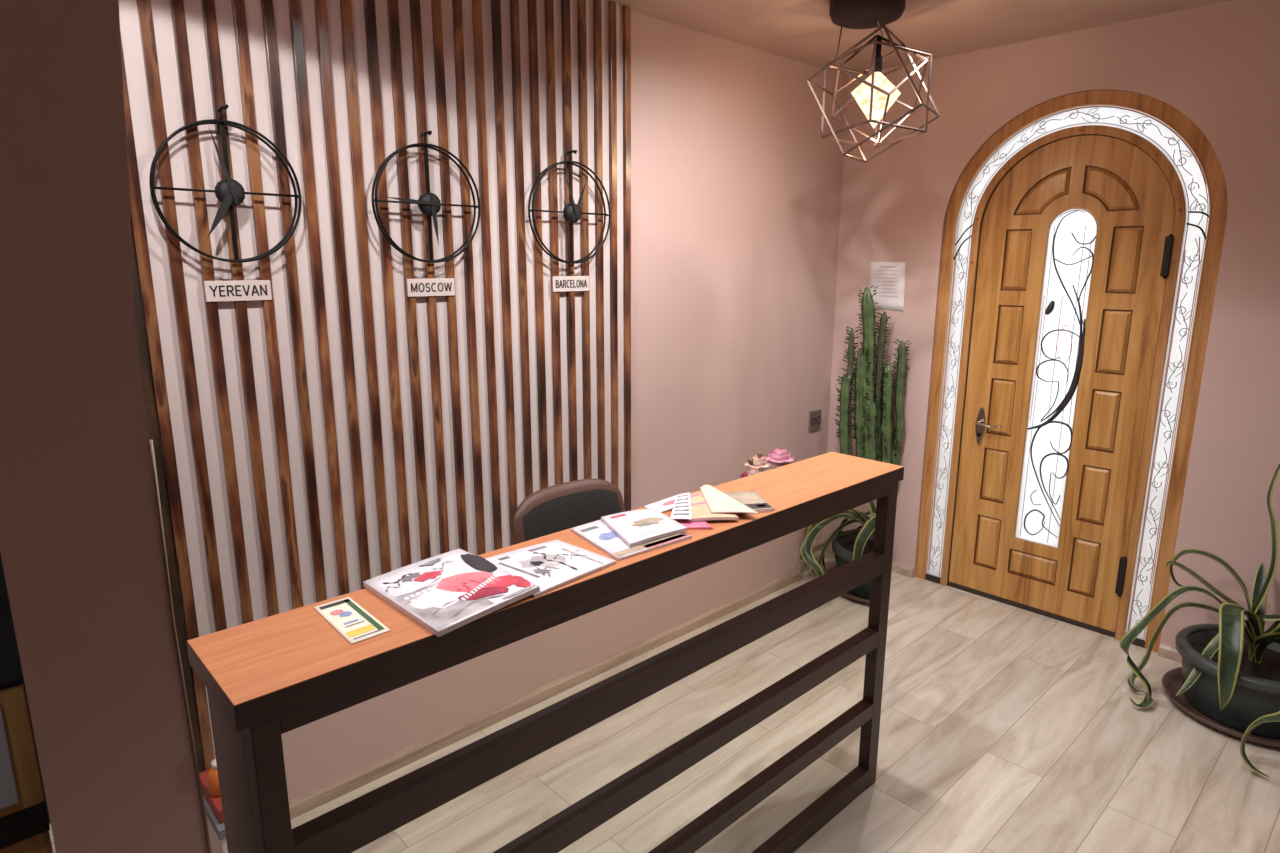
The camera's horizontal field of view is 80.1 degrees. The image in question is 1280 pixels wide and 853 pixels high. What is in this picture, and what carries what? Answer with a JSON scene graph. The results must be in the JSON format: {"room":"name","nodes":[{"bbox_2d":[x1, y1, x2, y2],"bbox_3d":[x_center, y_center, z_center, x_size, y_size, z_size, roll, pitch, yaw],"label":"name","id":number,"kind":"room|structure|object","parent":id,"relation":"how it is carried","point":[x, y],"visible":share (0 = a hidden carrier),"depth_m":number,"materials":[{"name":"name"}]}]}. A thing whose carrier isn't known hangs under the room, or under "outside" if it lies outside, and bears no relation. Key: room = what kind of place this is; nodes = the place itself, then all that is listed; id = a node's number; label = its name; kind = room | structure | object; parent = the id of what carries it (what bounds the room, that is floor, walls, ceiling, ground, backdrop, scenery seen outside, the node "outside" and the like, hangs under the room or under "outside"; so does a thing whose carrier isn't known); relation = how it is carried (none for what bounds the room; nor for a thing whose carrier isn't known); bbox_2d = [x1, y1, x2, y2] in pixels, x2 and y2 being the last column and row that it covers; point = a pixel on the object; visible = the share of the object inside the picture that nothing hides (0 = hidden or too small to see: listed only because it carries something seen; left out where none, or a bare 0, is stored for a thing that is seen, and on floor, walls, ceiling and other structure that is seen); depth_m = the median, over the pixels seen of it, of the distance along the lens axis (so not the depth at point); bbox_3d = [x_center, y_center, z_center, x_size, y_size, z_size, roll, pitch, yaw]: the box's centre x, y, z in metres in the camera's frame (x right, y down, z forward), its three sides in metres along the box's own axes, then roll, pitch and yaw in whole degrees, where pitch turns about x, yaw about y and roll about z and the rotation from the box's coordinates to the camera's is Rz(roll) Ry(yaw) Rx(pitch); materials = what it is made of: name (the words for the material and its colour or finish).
{"room":"reception area","nodes":[
{"label":"reception area","id":0,"kind":"room"},
{"bbox_2d":[0,0,207,852],"bbox_3d":[-1.159,0.048,1.477,0.212,2.670,1.420,-11,16,-42],"label":"wall partition","id":1,"kind":"structure","parent":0,"point":[81,550],"depth_m":0.93,"materials":[{"name":"paint"}]},
{"bbox_2d":[149,440,210,852],"bbox_3d":[-0.630,0.736,1.134,0.010,1.470,0.004,-11,16,-42],"label":"trim","id":2,"kind":"structure","parent":1,"relation":"attached to","point":[150,441],"depth_m":1.04,"materials":[{"name":"brown wood"}]},
{"bbox_2d":[49,572,1279,852],"bbox_3d":[-0.018,1.503,1.189,6.550,0.050,6.800,-11,16,-42],"label":"floor","id":3,"kind":"structure","parent":0,"point":[1005,728],"depth_m":2.67,"materials":[{"name":"beige wood"}]},
{"bbox_2d":[0,552,49,823],"bbox_3d":[-2.415,0.097,1.882,1.180,2.400,0.500,-11,16,-42],"label":"wardrobe","id":4,"kind":"object","parent":3,"relation":"on","point":[5,608],"visible":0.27,"depth_m":2.20,"materials":[{"name":"black wood"}]},
{"bbox_2d":[0,617,52,852],"bbox_3d":[-1.541,0.943,1.537,0.552,0.893,0.368,-11,16,-42],"label":"base cabinet","id":5,"kind":"object","parent":3,"relation":"on","point":[24,823],"visible":1,"depth_m":1.53,"materials":[{"name":"brown wood"}]},
{"bbox_2d":[203,795,227,852],"bbox_3d":[-1.129,1.139,2.107,0.108,0.272,0.268,-11,16,-42],"label":"storage box","id":6,"kind":"object","parent":3,"relation":"on","point":[217,835],"visible":0.16,"depth_m":2.00,"materials":[{"name":"white plastic"}]},
{"bbox_2d":[199,770,223,823],"bbox_3d":[-1.124,0.988,2.065,0.085,0.040,0.200,-11,16,-42],"label":"book","id":7,"kind":"object","parent":6,"relation":"on","point":[215,803],"visible":0.24,"depth_m":2.01,"materials":[{"name":"red paper"}]},
{"bbox_2d":[207,758,220,796],"bbox_3d":[-1.119,0.926,2.028,0.058,0.096,0.058,-11,16,-42],"label":"bottle","id":8,"kind":"object","parent":7,"relation":"on","point":[212,774],"visible":0.33,"depth_m":2.00,"materials":[{"name":"plastic"}]},
{"bbox_2d":[187,452,903,852],"bbox_3d":[-0.064,0.747,2.008,1.894,1.085,0.536,-11,16,-42],"label":"reception desk","id":9,"kind":"object","parent":3,"relation":"on","point":[718,689],"visible":0.98,"depth_m":1.61,"materials":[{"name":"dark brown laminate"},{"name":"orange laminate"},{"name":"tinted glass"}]},
{"bbox_2d":[314,597,390,644],"bbox_3d":[-0.505,0.335,1.328,0.071,0.002,0.179,-11,16,-42],"label":"card","id":10,"kind":"object","parent":9,"relation":"on","point":[351,620],"visible":1,"depth_m":1.32,"materials":[{"name":"white paper"}]},
{"bbox_2d":[319,599,348,609],"bbox_3d":[-0.554,0.323,1.383,0.054,0.001,0.013,-11,16,-42],"label":"picture","id":11,"kind":"object","parent":10,"relation":"on","point":[343,601],"depth_m":1.38},
{"bbox_2d":[330,609,342,614],"bbox_3d":[-0.537,0.330,1.351,0.023,0.001,0.022,-11,16,-42],"label":"picture","id":12,"kind":"object","parent":10,"relation":"on","point":[336,612],"depth_m":1.35},
{"bbox_2d":[339,611,351,616],"bbox_3d":[-0.520,0.331,1.344,0.022,0.001,0.023,-11,16,-42],"label":"picture","id":13,"kind":"object","parent":10,"relation":"on","point":[346,613],"depth_m":1.35},
{"bbox_2d":[346,624,375,636],"bbox_3d":[-0.471,0.344,1.284,0.044,0.001,0.022,-11,16,-42],"label":"picture","id":14,"kind":"object","parent":10,"relation":"on","point":[364,629],"depth_m":1.28},
{"bbox_2d":[346,599,384,629],"bbox_3d":[-0.488,0.331,1.344,0.012,0.001,0.157,-11,16,-42],"label":"picture","id":15,"kind":"object","parent":10,"relation":"on","point":[361,612],"depth_m":1.34},
{"bbox_2d":[353,630,379,638],"bbox_3d":[-0.456,0.347,1.271,0.046,0.001,0.005,-11,16,-42],"label":"picture","id":16,"kind":"object","parent":10,"relation":"on","point":[377,630],"depth_m":1.27},
{"bbox_2d":[363,548,539,636],"bbox_3d":[-0.356,0.303,1.442,0.227,0.018,0.297,-11,16,-42],"label":"magazine","id":17,"kind":"object","parent":9,"relation":"on","point":[443,593],"visible":1,"depth_m":1.42,"materials":[{"name":"white paper"}]},
{"bbox_2d":[398,572,420,581],"bbox_3d":[-0.443,0.291,1.470,0.048,0.002,0.023,-11,16,-42],"label":"picture","id":18,"kind":"object","parent":17,"relation":"on","point":[410,576],"depth_m":1.47},
{"bbox_2d":[413,570,442,580],"bbox_3d":[-0.406,0.288,1.477,0.038,0.002,0.062,6,13,24],"label":"picture","id":19,"kind":"object","parent":17,"relation":"on","point":[424,575],"depth_m":1.48},
{"bbox_2d":[425,558,441,565],"bbox_3d":[-0.417,0.274,1.540,0.043,0.001,0.019,-11,16,-42],"label":"picture","id":20,"kind":"object","parent":17,"relation":"on","point":[431,561],"depth_m":1.54},
{"bbox_2d":[409,584,466,608],"bbox_3d":[-0.369,0.310,1.386,0.100,0.004,0.096,-11,16,-42],"label":"picture","id":21,"kind":"object","parent":17,"relation":"on","point":[429,596],"depth_m":1.39},
{"bbox_2d":[396,581,493,627],"bbox_3d":[-0.351,0.314,1.369,0.118,0.005,0.164,-11,16,-42],"label":"picture","id":22,"kind":"object","parent":17,"relation":"on","point":[431,604],"depth_m":1.36},
{"bbox_2d":[436,571,500,591],"bbox_3d":[-0.324,0.296,1.442,0.114,0.002,0.100,-11,16,-42],"label":"picture","id":23,"kind":"object","parent":17,"relation":"on","point":[458,581],"depth_m":1.45},
{"bbox_2d":[461,554,497,572],"bbox_3d":[-0.326,0.274,1.537,0.043,0.001,0.123,-11,16,-42],"label":"picture","id":24,"kind":"object","parent":17,"relation":"on","point":[472,563],"depth_m":1.53},
{"bbox_2d":[458,586,508,599],"bbox_3d":[-0.289,0.305,1.399,0.095,0.002,0.043,-7,14,-30],"label":"picture","id":25,"kind":"object","parent":17,"relation":"on","point":[474,592],"depth_m":1.40},
{"bbox_2d":[454,575,519,591],"bbox_3d":[-0.287,0.296,1.437,0.127,0.002,0.052,-4,13,-19],"label":"picture","id":26,"kind":"object","parent":17,"relation":"on","point":[475,583],"depth_m":1.44},
{"bbox_2d":[503,585,533,597],"bbox_3d":[-0.222,0.304,1.400,0.011,0.001,0.079,10,16,39],"label":"picture","id":27,"kind":"object","parent":17,"relation":"on","point":[523,591],"depth_m":1.40},
{"bbox_2d":[508,576,530,586],"bbox_3d":[-0.230,0.294,1.447,0.031,0.001,0.069,-11,16,-42],"label":"picture","id":28,"kind":"object","parent":17,"relation":"on","point":[513,581],"depth_m":1.44},
{"bbox_2d":[485,539,616,597],"bbox_3d":[-0.204,0.284,1.552,0.261,0.009,0.216,-11,16,-42],"label":"magazine","id":29,"kind":"object","parent":9,"relation":"on","point":[550,565],"visible":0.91,"depth_m":1.56,"materials":[{"name":"white paper"}]},
{"bbox_2d":[498,562,540,576],"bbox_3d":[-0.243,0.287,1.525,0.116,0.001,0.007,9,15,37],"label":"picture","id":30,"kind":"object","parent":29,"relation":"on","point":[521,569],"depth_m":1.53},
{"bbox_2d":[527,546,545,551],"bbox_3d":[-0.220,0.263,1.637,0.045,0.001,0.012,-10,16,-40],"label":"picture","id":31,"kind":"object","parent":29,"relation":"on","point":[533,548],"depth_m":1.63},
{"bbox_2d":[530,561,544,565],"bbox_3d":[-0.211,0.280,1.556,0.032,0.001,0.026,0,12,-2],"label":"picture","id":32,"kind":"object","parent":29,"relation":"on","point":[532,563],"depth_m":1.56},
{"bbox_2d":[533,567,550,575],"bbox_3d":[-0.195,0.289,1.515,0.046,0.001,0.034,5,13,21],"label":"picture","id":33,"kind":"object","parent":29,"relation":"on","point":[537,571],"depth_m":1.52},
{"bbox_2d":[518,554,565,567],"bbox_3d":[-0.200,0.278,1.566,0.097,0.001,0.074,-11,16,-42],"label":"picture","id":34,"kind":"object","parent":29,"relation":"on","point":[531,560],"depth_m":1.57},
{"bbox_2d":[562,548,602,563],"bbox_3d":[-0.122,0.271,1.601,0.123,0.001,0.007,11,16,40],"label":"picture","id":35,"kind":"object","parent":29,"relation":"on","point":[578,554],"depth_m":1.60},
{"bbox_2d":[571,520,691,560],"bbox_3d":[-0.036,0.247,1.733,0.212,0.007,0.224,-11,16,-42],"label":"magazine","id":36,"kind":"object","parent":9,"relation":"on","point":[597,533],"visible":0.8,"depth_m":1.69,"materials":[{"name":"white paper"}]},
{"bbox_2d":[579,526,598,531],"bbox_3d":[-0.118,0.237,1.763,0.051,0.001,0.016,-11,16,-42],"label":"picture","id":37,"kind":"object","parent":36,"relation":"on","point":[594,527],"depth_m":1.76},
{"bbox_2d":[599,531,617,539],"bbox_3d":[-0.070,0.246,1.721,0.061,0.001,0.044,-11,16,-42],"label":"picture","id":38,"kind":"object","parent":36,"relation":"on","point":[610,535],"depth_m":1.71},
{"bbox_2d":[601,508,687,546],"bbox_3d":[0.006,0.230,1.768,0.165,0.011,0.192,-6,14,-27],"label":"catalogue","id":39,"kind":"object","parent":36,"relation":"on","point":[635,527],"visible":1,"depth_m":1.76,"materials":[{"name":"white paper"}]},
{"bbox_2d":[610,514,625,518],"bbox_3d":[-0.052,0.214,1.819,0.042,0.002,0.013,-7,14,-28],"label":"picture","id":40,"kind":"object","parent":39,"relation":"on","point":[613,516],"depth_m":1.82},
{"bbox_2d":[631,517,664,526],"bbox_3d":[0.020,0.223,1.779,0.096,0.002,0.052,-11,16,-42],"label":"picture","id":41,"kind":"object","parent":39,"relation":"on","point":[639,521],"depth_m":1.78},
{"bbox_2d":[634,525,676,536],"bbox_3d":[0.037,0.236,1.722,0.124,0.001,0.004,-9,15,-37],"label":"picture","id":42,"kind":"object","parent":39,"relation":"on","point":[656,531],"depth_m":1.72},
{"bbox_2d":[613,533,685,556],"bbox_3d":[0.024,0.258,1.669,0.200,0.001,0.034,-11,16,-42],"label":"picture","id":43,"kind":"object","parent":36,"relation":"on","point":[639,547],"depth_m":1.65},
{"bbox_2d":[646,534,689,547],"bbox_3d":[0.059,0.253,1.690,0.123,0.001,0.026,-11,16,-42],"label":"picture","id":44,"kind":"object","parent":36,"relation":"on","point":[681,535],"depth_m":1.69},
{"bbox_2d":[643,494,678,512],"bbox_3d":[0.076,0.199,1.954,0.153,0.009,0.071,-11,16,-42],"label":"leaflet","id":45,"kind":"object","parent":9,"relation":"on","point":[667,504],"visible":0.62,"depth_m":1.94,"materials":[{"name":"white paper"}]},
{"bbox_2d":[662,499,674,505],"bbox_3d":[0.082,0.195,1.960,0.071,0.003,0.027,-11,16,-42],"label":"picture","id":46,"kind":"object","parent":45,"relation":"on","point":[667,502],"depth_m":1.96},
{"bbox_2d":[679,520,712,528],"bbox_3d":[0.127,0.232,1.808,0.065,0.005,0.080,-4,13,-17],"label":"leaflet","id":47,"kind":"object","parent":9,"relation":"on","point":[695,524],"visible":0.81,"depth_m":1.80,"materials":[{"name":"pink paper"}]},
{"bbox_2d":[688,491,738,521],"bbox_3d":[0.165,0.197,1.933,0.122,0.012,0.230,-1,12,-6],"label":"magazine","id":48,"kind":"object","parent":9,"relation":"on","point":[700,510],"visible":0.64,"depth_m":1.85,"materials":[{"name":"beige paper"}]},
{"bbox_2d":[670,493,691,519],"bbox_3d":[0.101,0.196,1.908,0.052,0.004,0.216,1,12,2],"label":"list","id":49,"kind":"object","parent":48,"relation":"on","point":[681,509],"visible":1,"depth_m":1.88,"materials":[{"name":"white paper"}]},
{"bbox_2d":[673,513,688,514],"bbox_3d":[0.099,0.211,1.835,0.039,0.001,0.017,0,12,-1],"label":"picture","id":50,"kind":"object","parent":49,"relation":"on","point":[673,513],"depth_m":1.84},
{"bbox_2d":[691,501,706,505],"bbox_3d":[0.147,0.195,1.923,0.063,0.003,0.021,-4,13,-19],"label":"picture","id":51,"kind":"object","parent":48,"relation":"on","point":[693,503],"depth_m":1.92},
{"bbox_2d":[700,485,759,513],"bbox_3d":[0.191,0.187,1.934,0.105,0.009,0.251,-5,13,-23],"label":"leaflet","id":52,"kind":"object","parent":48,"relation":"on","point":[717,501],"visible":1,"depth_m":1.91,"materials":[{"name":"beige paper"}]},
{"bbox_2d":[725,491,774,513],"bbox_3d":[0.271,0.195,1.972,0.107,0.009,0.159,-2,12,-10],"label":"magazine","id":53,"kind":"object","parent":9,"relation":"on","point":[752,499],"visible":0.55,"depth_m":1.97,"materials":[{"name":"white paper"}]},
{"bbox_2d":[744,503,770,508],"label":"picture","id":54,"kind":"object","parent":53,"relation":"on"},
{"bbox_2d":[740,448,794,477],"bbox_3d":[0.410,0.246,2.471,0.268,0.348,0.117,-11,16,-42],"label":"bouquet","id":55,"kind":"object","parent":9,"relation":"on","point":[756,464],"visible":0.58,"depth_m":2.44,"materials":[{"name":"pink plant"}]},
{"bbox_2d":[513,479,625,544],"bbox_3d":[-0.170,0.688,2.512,0.593,0.986,0.552,-11,16,-42],"label":"office chair","id":56,"kind":"object","parent":3,"relation":"on","point":[563,506],"visible":0.27,"depth_m":2.47,"materials":[{"name":"brown leather"},{"name":"black fabric"},{"name":"chrome"}]},
{"bbox_2d":[835,286,911,464],"bbox_3d":[1.188,0.051,4.072,0.387,1.582,0.358,-11,16,-42],"label":"potted cactus","id":57,"kind":"object","parent":3,"relation":"on","point":[874,429],"visible":0.66,"depth_m":4.05,"materials":[{"name":"green plant"}]},
{"bbox_2d":[1120,463,1279,776],"bbox_3d":[2.290,0.591,2.755,0.682,1.080,0.672,-3,12,-14],"label":"agave","id":58,"kind":"object","parent":3,"relation":"on","point":[1227,680],"visible":1,"depth_m":2.85,"materials":[{"name":"green plant"}]},
{"bbox_2d":[631,11,847,509],"bbox_3d":[-0.285,-0.310,3.150,3.700,2.670,0.120,-11,16,-42],"label":"wall","id":59,"kind":"structure","parent":0,"point":[736,187],"depth_m":3.63,"materials":[{"name":"paint"}]},
{"bbox_2d":[131,224,204,772],"bbox_3d":[-1.392,-0.081,2.032,0.162,2.648,0.030,-11,16,-42],"label":"plank","id":60,"kind":"object","parent":59,"relation":"attached to","point":[148,390],"visible":0.08,"depth_m":2.13,"materials":[{"name":"brown wood"}]},
{"bbox_2d":[119,0,623,769],"bbox_3d":[-0.698,-0.237,2.672,1.751,2.614,0.020,-11,16,-42],"label":"panel","id":61,"kind":"object","parent":59,"relation":"attached to","point":[161,11],"visible":0.36,"depth_m":2.42,"materials":[{"name":"paint"}]},
{"bbox_2d":[120,32,214,770],"bbox_3d":[-1.312,-0.112,2.082,0.029,2.608,0.018,-11,16,-42],"label":"wooden slat","id":62,"kind":"object","parent":61,"relation":"attached to","point":[136,205],"visible":0.64,"depth_m":2.09,"materials":[{"name":"brown wood"}]},
{"bbox_2d":[136,0,226,631],"bbox_3d":[-1.258,-0.123,2.132,0.030,2.608,0.018,-11,16,-42],"label":"wooden slat","id":63,"kind":"object","parent":61,"relation":"attached to","point":[144,8],"visible":0.66,"depth_m":2.08,"materials":[{"name":"brown wood"}]},
{"bbox_2d":[169,0,253,623],"bbox_3d":[-1.203,-0.134,2.182,0.030,2.608,0.018,-11,16,-42],"label":"wooden slat","id":64,"kind":"object","parent":61,"relation":"attached to","point":[176,6],"visible":0.67,"depth_m":2.13,"materials":[{"name":"brown wood"}]},
{"bbox_2d":[201,0,278,616],"bbox_3d":[-1.149,-0.144,2.232,0.030,2.608,0.018,-11,16,-42],"label":"wooden slat","id":65,"kind":"object","parent":61,"relation":"attached to","point":[208,6],"visible":0.64,"depth_m":2.21,"materials":[{"name":"brown wood"}]},
{"bbox_2d":[149,104,301,262],"bbox_3d":[-1.127,-0.660,2.087,0.375,0.414,0.062,-11,16,-42],"label":"wall clock","id":66,"kind":"object","parent":65,"relation":"attached to","point":[229,192],"visible":1,"depth_m":2.07,"materials":[{"name":"black metal"}]},
{"bbox_2d":[231,0,302,608],"bbox_3d":[-1.094,-0.155,2.283,0.030,2.608,0.018,-11,16,-42],"label":"wooden slat","id":67,"kind":"object","parent":61,"relation":"attached to","point":[238,6],"visible":0.64,"depth_m":2.23,"materials":[{"name":"brown wood"}]},
{"bbox_2d":[204,280,271,301],"bbox_3d":[-1.142,-0.387,2.170,0.173,0.057,0.006,-11,16,-42],"label":"sign","id":68,"kind":"object","parent":67,"relation":"attached to","point":[240,290],"visible":1,"depth_m":2.17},
{"bbox_2d":[260,0,326,601],"bbox_3d":[-1.039,-0.166,2.333,0.029,2.608,0.018,-11,16,-42],"label":"wooden slat","id":69,"kind":"object","parent":61,"relation":"attached to","point":[267,9],"visible":0.66,"depth_m":2.28,"materials":[{"name":"brown wood"}]},
{"bbox_2d":[288,0,348,595],"bbox_3d":[-0.984,-0.176,2.383,0.030,2.608,0.018,-11,16,-42],"label":"wooden slat","id":70,"kind":"object","parent":61,"relation":"attached to","point":[294,5],"visible":0.68,"depth_m":2.32,"materials":[{"name":"brown wood"}]},
{"bbox_2d":[314,0,370,588],"bbox_3d":[-0.929,-0.187,2.433,0.030,2.608,0.018,-11,16,-42],"label":"wooden slat","id":71,"kind":"object","parent":61,"relation":"attached to","point":[319,5],"visible":0.67,"depth_m":2.37,"materials":[{"name":"brown wood"}]},
{"bbox_2d":[340,0,390,573],"bbox_3d":[-0.875,-0.198,2.483,0.030,2.608,0.018,-11,16,-42],"label":"wooden slat","id":72,"kind":"object","parent":61,"relation":"attached to","point":[345,5],"visible":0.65,"depth_m":2.42,"materials":[{"name":"brown wood"}]},
{"bbox_2d":[364,0,410,566],"bbox_3d":[-0.820,-0.208,2.534,0.030,2.608,0.018,-11,16,-42],"label":"wooden slat","id":73,"kind":"object","parent":61,"relation":"attached to","point":[369,5],"visible":0.64,"depth_m":2.47,"materials":[{"name":"brown wood"}]},
{"bbox_2d":[387,0,430,560],"bbox_3d":[-0.766,-0.219,2.584,0.030,2.608,0.018,-11,16,-42],"label":"wooden slat","id":74,"kind":"object","parent":61,"relation":"attached to","point":[392,5],"visible":0.69,"depth_m":2.51,"materials":[{"name":"brown wood"}]},
{"bbox_2d":[409,0,448,553],"bbox_3d":[-0.710,-0.230,2.634,0.029,2.608,0.018,-11,16,-42],"label":"wooden slat","id":75,"kind":"object","parent":61,"relation":"attached to","point":[415,13],"visible":0.58,"depth_m":2.59,"materials":[{"name":"brown wood"}]},
{"bbox_2d":[371,131,479,262],"bbox_3d":[-0.691,-0.745,2.487,0.375,0.414,0.062,-11,16,-42],"label":"wall clock","id":76,"kind":"object","parent":75,"relation":"attached to","point":[429,204],"visible":1,"depth_m":2.47,"materials":[{"name":"black metal"}]},
{"bbox_2d":[407,278,454,296],"bbox_3d":[-0.704,-0.470,2.572,0.174,0.058,0.006,-11,16,-42],"label":"sign","id":77,"kind":"object","parent":75,"relation":"attached to","point":[440,286],"visible":1,"depth_m":2.57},
{"bbox_2d":[431,0,467,551],"bbox_3d":[-0.656,-0.240,2.684,0.029,2.608,0.018,-11,16,-42],"label":"wooden slat","id":78,"kind":"object","parent":61,"relation":"attached to","point":[436,8],"visible":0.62,"depth_m":2.61,"materials":[{"name":"brown wood"}]},
{"bbox_2d":[452,0,485,554],"bbox_3d":[-0.601,-0.251,2.735,0.029,2.608,0.018,-11,16,-42],"label":"wooden slat","id":79,"kind":"object","parent":61,"relation":"attached to","point":[456,4],"visible":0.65,"depth_m":2.67,"materials":[{"name":"brown wood"}]},
{"bbox_2d":[472,0,501,549],"bbox_3d":[-0.546,-0.262,2.785,0.029,2.608,0.018,-11,16,-42],"label":"wooden slat","id":80,"kind":"object","parent":61,"relation":"attached to","point":[476,4],"visible":0.72,"depth_m":2.71,"materials":[{"name":"brown wood"}]},
{"bbox_2d":[491,0,516,545],"bbox_3d":[-0.492,-0.272,2.835,0.029,2.608,0.018,-11,16,-42],"label":"wooden slat","id":81,"kind":"object","parent":61,"relation":"attached to","point":[495,4],"visible":0.67,"depth_m":2.75,"materials":[{"name":"brown wood"}]},
{"bbox_2d":[510,0,532,497],"bbox_3d":[-0.437,-0.283,2.885,0.028,2.608,0.018,-11,16,-42],"label":"wooden slat","id":82,"kind":"object","parent":61,"relation":"attached to","point":[514,4],"visible":0.66,"depth_m":2.79,"materials":[{"name":"brown wood"}]},
{"bbox_2d":[527,0,547,489],"bbox_3d":[-0.382,-0.294,2.935,0.030,2.608,0.018,-11,16,-42],"label":"wooden slat","id":83,"kind":"object","parent":61,"relation":"attached to","point":[531,4],"visible":0.66,"depth_m":2.85,"materials":[{"name":"brown wood"}]},
{"bbox_2d":[544,0,562,484],"bbox_3d":[-0.328,-0.304,2.985,0.030,2.608,0.018,-11,16,-42],"label":"wooden slat","id":84,"kind":"object","parent":61,"relation":"attached to","point":[548,4],"visible":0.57,"depth_m":2.88,"materials":[{"name":"brown wood"}]},
{"bbox_2d":[561,0,577,480],"bbox_3d":[-0.273,-0.315,3.035,0.031,2.608,0.018,-11,16,-42],"label":"wooden slat","id":85,"kind":"object","parent":61,"relation":"attached to","point":[565,4],"visible":0.6,"depth_m":2.94,"materials":[{"name":"brown wood"}]},
{"bbox_2d":[528,150,610,263],"bbox_3d":[-0.261,-0.827,2.882,0.375,0.414,0.062,-11,16,-42],"label":"wall clock","id":86,"kind":"object","parent":85,"relation":"attached to","point":[571,212],"visible":1,"depth_m":2.87,"materials":[{"name":"black metal"}]},
{"bbox_2d":[577,0,591,478],"bbox_3d":[-0.218,-0.326,3.086,0.030,2.608,0.018,-11,16,-42],"label":"wooden slat","id":87,"kind":"object","parent":61,"relation":"attached to","point":[581,4],"visible":0.58,"depth_m":2.98,"materials":[{"name":"brown wood"}]},
{"bbox_2d":[552,276,588,291],"bbox_3d":[-0.268,-0.557,2.971,0.177,0.058,0.006,-11,16,-42],"label":"sign","id":88,"kind":"object","parent":87,"relation":"attached to","point":[560,283],"visible":1,"depth_m":2.96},
{"bbox_2d":[593,0,604,479],"bbox_3d":[-0.164,-0.336,3.136,0.030,2.608,0.018,-11,16,-42],"label":"wooden slat","id":89,"kind":"object","parent":61,"relation":"attached to","point":[597,5],"visible":0.61,"depth_m":3.03,"materials":[{"name":"brown wood"}]},
{"bbox_2d":[608,1,617,487],"bbox_3d":[-0.108,-0.347,3.186,0.029,2.608,0.018,-11,16,-42],"label":"wooden slat","id":90,"kind":"object","parent":61,"relation":"attached to","point":[612,52],"visible":0.66,"depth_m":3.08,"materials":[{"name":"brown wood"}]},
{"bbox_2d":[623,5,630,510],"bbox_3d":[-0.054,-0.358,3.236,0.029,2.608,0.018,-11,16,-42],"label":"wooden slat","id":91,"kind":"object","parent":61,"relation":"attached to","point":[626,9],"visible":0.77,"depth_m":3.15,"materials":[{"name":"brown wood"}]},
{"bbox_2d":[808,409,820,430],"bbox_3d":[0.999,-0.035,4.346,0.108,0.112,0.015,-11,16,-42],"label":"wall socket","id":92,"kind":"object","parent":59,"relation":"attached to","point":[814,416],"visible":1,"depth_m":4.34,"materials":[{"name":"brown plastic"}]},
{"bbox_2d":[605,0,1229,75],"bbox_3d":[-0.007,-1.178,0.690,6.660,0.060,6.900,-11,16,-42],"label":"ceiling","id":93,"kind":"structure","parent":0,"point":[804,31],"depth_m":3.15,"materials":[{"name":"paint"}]},
{"bbox_2d":[806,0,939,162],"bbox_3d":[0.906,-1.332,2.934,0.440,0.577,0.415,7,14,30],"label":"pendant lamp","id":94,"kind":"object","parent":93,"relation":"hanging from","point":[876,94],"visible":1,"depth_m":2.88,"materials":[{"name":"brown metal"}]},
{"bbox_2d":[875,36,882,71],"bbox_3d":[0.909,-1.418,2.905,0.034,0.125,0.034,-11,16,-42],"label":"bulb socket","id":95,"kind":"object","parent":94,"relation":"attached to","point":[878,59],"depth_m":2.90,"materials":[{"name":"black plastic"}]},
{"bbox_2d":[827,0,1279,647],"bbox_3d":[2.887,-0.181,2.574,0.120,2.670,5.320,-11,16,-42],"label":"wall","id":96,"kind":"structure","parent":0,"point":[1217,64],"depth_m":3.17,"materials":[{"name":"paint"}]},
{"bbox_2d":[869,261,904,310],"bbox_3d":[1.316,-0.751,4.072,0.005,0.256,0.220,-11,16,-42],"label":"paper notice","id":97,"kind":"object","parent":96,"relation":"attached to","point":[889,276],"visible":0.89,"depth_m":4.07,"materials":[{"name":"white paper"}]},
{"bbox_2d":[891,561,913,577],"bbox_3d":[1.300,0.761,4.404,0.014,0.056,0.591,-11,16,-42],"label":"baseboard","id":98,"kind":"structure","parent":96,"relation":"attached to","point":[898,568],"depth_m":4.23,"materials":[{"name":"beige wood"}]},
{"bbox_2d":[915,90,1227,651],"bbox_3d":[1.930,-0.266,3.559,0.138,2.425,1.154,-11,16,-42],"label":"door","id":99,"kind":"structure","parent":96,"relation":"in","point":[1083,240],"depth_m":3.49,"materials":[{"name":"brown wood"}]},
{"bbox_2d":[1158,643,1181,662],"bbox_3d":[2.599,1.054,3.050,0.014,0.056,0.891,-11,16,-42],"label":"baseboard","id":100,"kind":"structure","parent":96,"relation":"attached to","point":[1165,651],"depth_m":3.33,"materials":[{"name":"beige wood"}]},
{"bbox_2d":[1175,624,1279,738],"bbox_3d":[2.340,0.975,2.916,0.504,0.234,0.504,-11,16,-42],"label":"pot","id":101,"kind":"object","parent":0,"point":[1256,694],"depth_m":2.86,"materials":[{"name":"grey ceramic"}]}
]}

